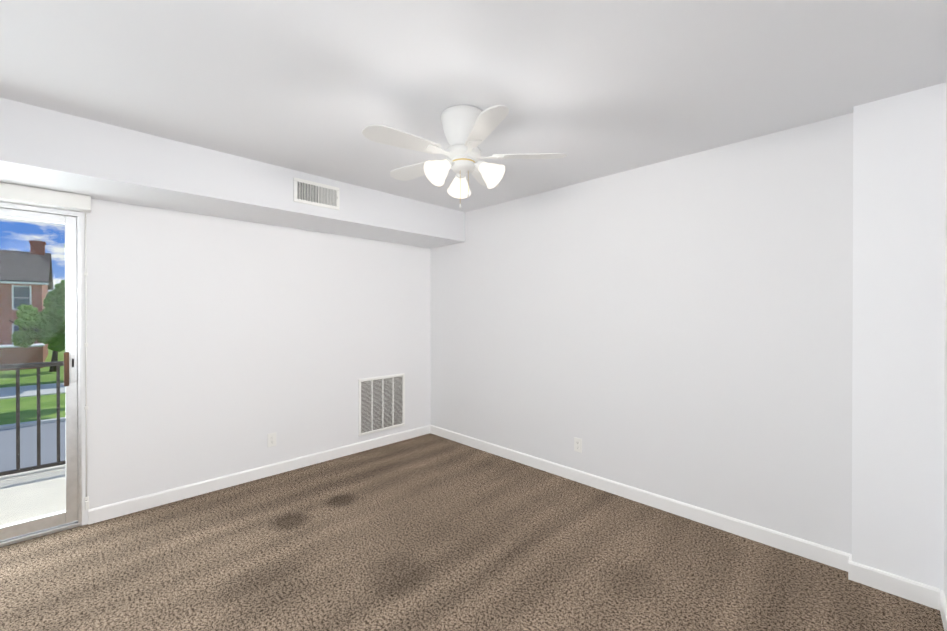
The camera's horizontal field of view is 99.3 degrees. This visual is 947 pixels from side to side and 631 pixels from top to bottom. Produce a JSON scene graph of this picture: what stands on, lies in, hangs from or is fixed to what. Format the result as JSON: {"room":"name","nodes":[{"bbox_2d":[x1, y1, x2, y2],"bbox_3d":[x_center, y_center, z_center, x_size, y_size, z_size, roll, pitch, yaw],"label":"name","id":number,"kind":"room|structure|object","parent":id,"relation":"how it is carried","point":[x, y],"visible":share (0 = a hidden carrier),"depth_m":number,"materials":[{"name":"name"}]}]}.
{"room":"empty bedroom","nodes":[
{"label":"empty bedroom","id":0,"kind":"room"},
{"bbox_2d":[0,198,429,525],"bbox_3d":[-2.318,0.141,2.928,0.150,2.440,5.300,0,0,45],"label":"wall","id":1,"kind":"structure","parent":0,"point":[218,347],"depth_m":3.19,"materials":[{"name":"white paint"}]},
{"bbox_2d":[0,202,81,546],"bbox_3d":[-3.214,0.350,1.986,0.127,2.038,1.838,0,0,45],"label":"sliding glass door","id":2,"kind":"structure","parent":1,"relation":"in","point":[70,517],"depth_m":2.58,"materials":[{"name":"glass"}]},
{"bbox_2d":[0,182,90,212],"bbox_3d":[-3.150,-0.715,1.922,0.092,0.095,1.915,0,0,45],"label":"blind valance","id":3,"kind":"object","parent":1,"relation":"attached to","point":[21,194],"visible":1,"depth_m":2.43,"materials":[{"name":"white plastic"}]},
{"bbox_2d":[84,213,88,509],"bbox_3d":[-2.516,0.298,2.615,0.014,1.930,0.021,0,0,45],"label":"cord","id":4,"kind":"object","parent":3,"relation":"hanging from","point":[86,409],"visible":1,"depth_m":2.61,"materials":[{"name":"white plastic"}]},
{"bbox_2d":[88,425,427,524],"bbox_3d":[-1.509,1.311,3.627,0.012,0.095,2.835,0,0,45],"label":"baseboard","id":5,"kind":"structure","parent":1,"relation":"attached to","point":[110,511],"depth_m":3.22,"materials":[{"name":"white paint"}]},
{"bbox_2d":[268,433,275,446],"bbox_3d":[-1.714,1.059,3.424,0.008,0.114,0.070,0,0,45],"label":"electrical outlet","id":6,"kind":"object","parent":1,"relation":"attached to","point":[271,439],"visible":1,"depth_m":3.42,"materials":[{"name":"white plastic"}]},
{"bbox_2d":[358,373,404,435],"bbox_3d":[-0.946,0.916,4.189,0.012,0.570,0.550,0,0,45],"label":"air vent","id":7,"kind":"object","parent":1,"relation":"in","point":[381,403],"visible":1,"depth_m":4.18,"materials":[{"name":"white metal"}]},
{"bbox_2d":[0,433,943,630],"bbox_3d":[-0.900,1.442,1.516,4.160,0.150,5.300,0,0,45],"label":"floor","id":8,"kind":"structure","parent":0,"point":[429,532],"depth_m":2.19,"materials":[{"name":"carpet"}]},
{"bbox_2d":[0,0,946,211],"bbox_3d":[-0.900,-1.148,1.505,4.160,0.150,5.300,0,0,45],"label":"ceiling","id":9,"kind":"structure","parent":0,"point":[593,89],"depth_m":1.78,"materials":[{"name":"white paint"}]},
{"bbox_2d":[0,97,464,247],"bbox_3d":[-2.060,-0.923,2.666,0.580,0.310,5.000,0,0,45],"label":"soffit beam","id":10,"kind":"structure","parent":9,"relation":"attached to","point":[43,148],"depth_m":2.57,"materials":[{"name":"white paint"}]},
{"bbox_2d":[293,177,338,209],"bbox_3d":[-1.200,-0.934,3.100,0.022,0.180,0.360,0,0,45],"label":"air vent register","id":11,"kind":"object","parent":10,"relation":"attached to","point":[314,193],"visible":1,"depth_m":3.09,"materials":[{"name":"white metal"}]},
{"bbox_2d":[362,105,566,207],"bbox_3d":[-0.090,-0.824,2.171,1.047,0.503,1.051,0,0,45],"label":"fan","id":12,"kind":"object","parent":9,"relation":"hanging from","point":[467,129],"visible":1,"depth_m":2.08,"materials":[{"name":"white plastic"}]},
{"bbox_2d":[430,82,945,590],"bbox_3d":[0.945,0.140,3.250,4.010,2.440,0.230,0,0,45],"label":"wall","id":13,"kind":"structure","parent":0,"point":[752,330],"depth_m":2.49,"materials":[{"name":"white paint"}]},
{"bbox_2d":[574,437,581,452],"bbox_3d":[0.854,1.060,3.290,0.070,0.114,0.008,0,0,45],"label":"electrical outlet","id":14,"kind":"object","parent":13,"relation":"attached to","point":[577,444],"visible":1,"depth_m":3.29,"materials":[{"name":"white plastic"}]},
{"bbox_2d":[428,425,845,569],"bbox_3d":[0.751,1.312,3.386,3.550,0.095,0.020,0,0,45],"label":"baseboard","id":15,"kind":"structure","parent":13,"relation":"attached to","point":[826,555],"depth_m":2.76,"materials":[{"name":"white paint"}]},
{"bbox_2d":[844,553,931,607],"bbox_3d":[2.050,1.318,1.979,0.302,0.095,0.012,0,0,45],"label":"baseboard","id":16,"kind":"structure","parent":13,"relation":"attached to","point":[914,591],"depth_m":1.98,"materials":[{"name":"white paint"}]},
{"bbox_2d":[944,80,946,601],"bbox_3d":[0.465,0.153,0.040,0.150,2.440,5.150,0,0,45],"label":"wall","id":17,"kind":"structure","parent":0,"point":[945,493],"depth_m":1.83,"materials":[{"name":"white paint"}]},
{"bbox_2d":[932,587,946,630],"bbox_3d":[0.432,1.325,0.127,0.012,0.095,4.920,0,0,45],"label":"baseboard","id":18,"kind":"structure","parent":17,"relation":"attached to","point":[939,602],"depth_m":1.84,"materials":[{"name":"white paint"}]},
{"label":"outside","id":19,"kind":"structure","parent":0,"visible":0},
{"bbox_2d":[0,464,65,525],"bbox_3d":[-3.892,1.503,2.597,1.600,0.220,3.900,0,0,45],"label":"balcony slab","id":20,"kind":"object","parent":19,"point":[36,480],"depth_m":3.14,"materials":[{"name":"concrete"}]},
{"bbox_2d":[0,361,65,475],"bbox_3d":[-4.372,0.906,3.076,0.048,0.970,3.780,0,0,45],"label":"balcony railing","id":21,"kind":"object","parent":20,"relation":"on","point":[38,365],"depth_m":3.55,"materials":[{"name":"black metal"}]},
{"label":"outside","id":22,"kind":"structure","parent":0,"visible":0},
{"bbox_2d":[0,344,65,424],"bbox_3d":[-84.652,4.197,83.139,290.000,0.300,400.000,0,0,45],"label":"lawn","id":23,"kind":"structure","parent":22,"point":[6,411],"depth_m":20.56,"materials":[{"name":"green plant"}]},
{"bbox_2d":[0,239,52,370],"bbox_3d":[-46.127,-1.506,32.792,16.450,11.500,16.100,0,0,45],"label":"house","id":24,"kind":"structure","parent":23,"relation":"on","point":[20,293],"depth_m":33.80,"materials":[{"name":"brick"}]},
{"bbox_2d":[0,383,64,398],"bbox_3d":[-24.718,4.257,23.218,4.500,0.050,360.000,0,0,45],"label":"sidewalk","id":25,"kind":"structure","parent":23,"relation":"on","point":[30,391],"depth_m":22.71,"materials":[{"name":"grey concrete"}]},
{"bbox_2d":[0,417,65,429],"bbox_3d":[-17.293,4.241,15.794,0.300,0.140,360.000,0,0,45],"label":"curb","id":26,"kind":"object","parent":23,"relation":"on","point":[22,424],"depth_m":15.68,"materials":[{"name":"grey concrete"}]},
{"bbox_2d":[0,421,65,471],"bbox_3d":[-12.024,4.322,10.527,14.600,0.020,360.000,0,0,45],"label":"street","id":27,"kind":"structure","parent":23,"relation":"on","point":[46,455],"depth_m":13.31,"materials":[{"name":"grey asphalt"}]},
{"bbox_2d":[9,304,57,371],"bbox_3d":[-32.203,1.710,30.783,3.638,5.122,4.364,0,0,45],"label":"tree","id":28,"kind":"object","parent":23,"relation":"on","point":[24,323],"depth_m":29.30,"materials":[{"name":"green plant"}]},
{"bbox_2d":[38,280,64,351],"bbox_3d":[-25.642,0.518,26.160,6.120,7.528,3.785,0,0,45],"label":"tree","id":29,"kind":"object","parent":23,"relation":"on","point":[52,296],"depth_m":25.23,"materials":[{"name":"green plant"}]}
]}

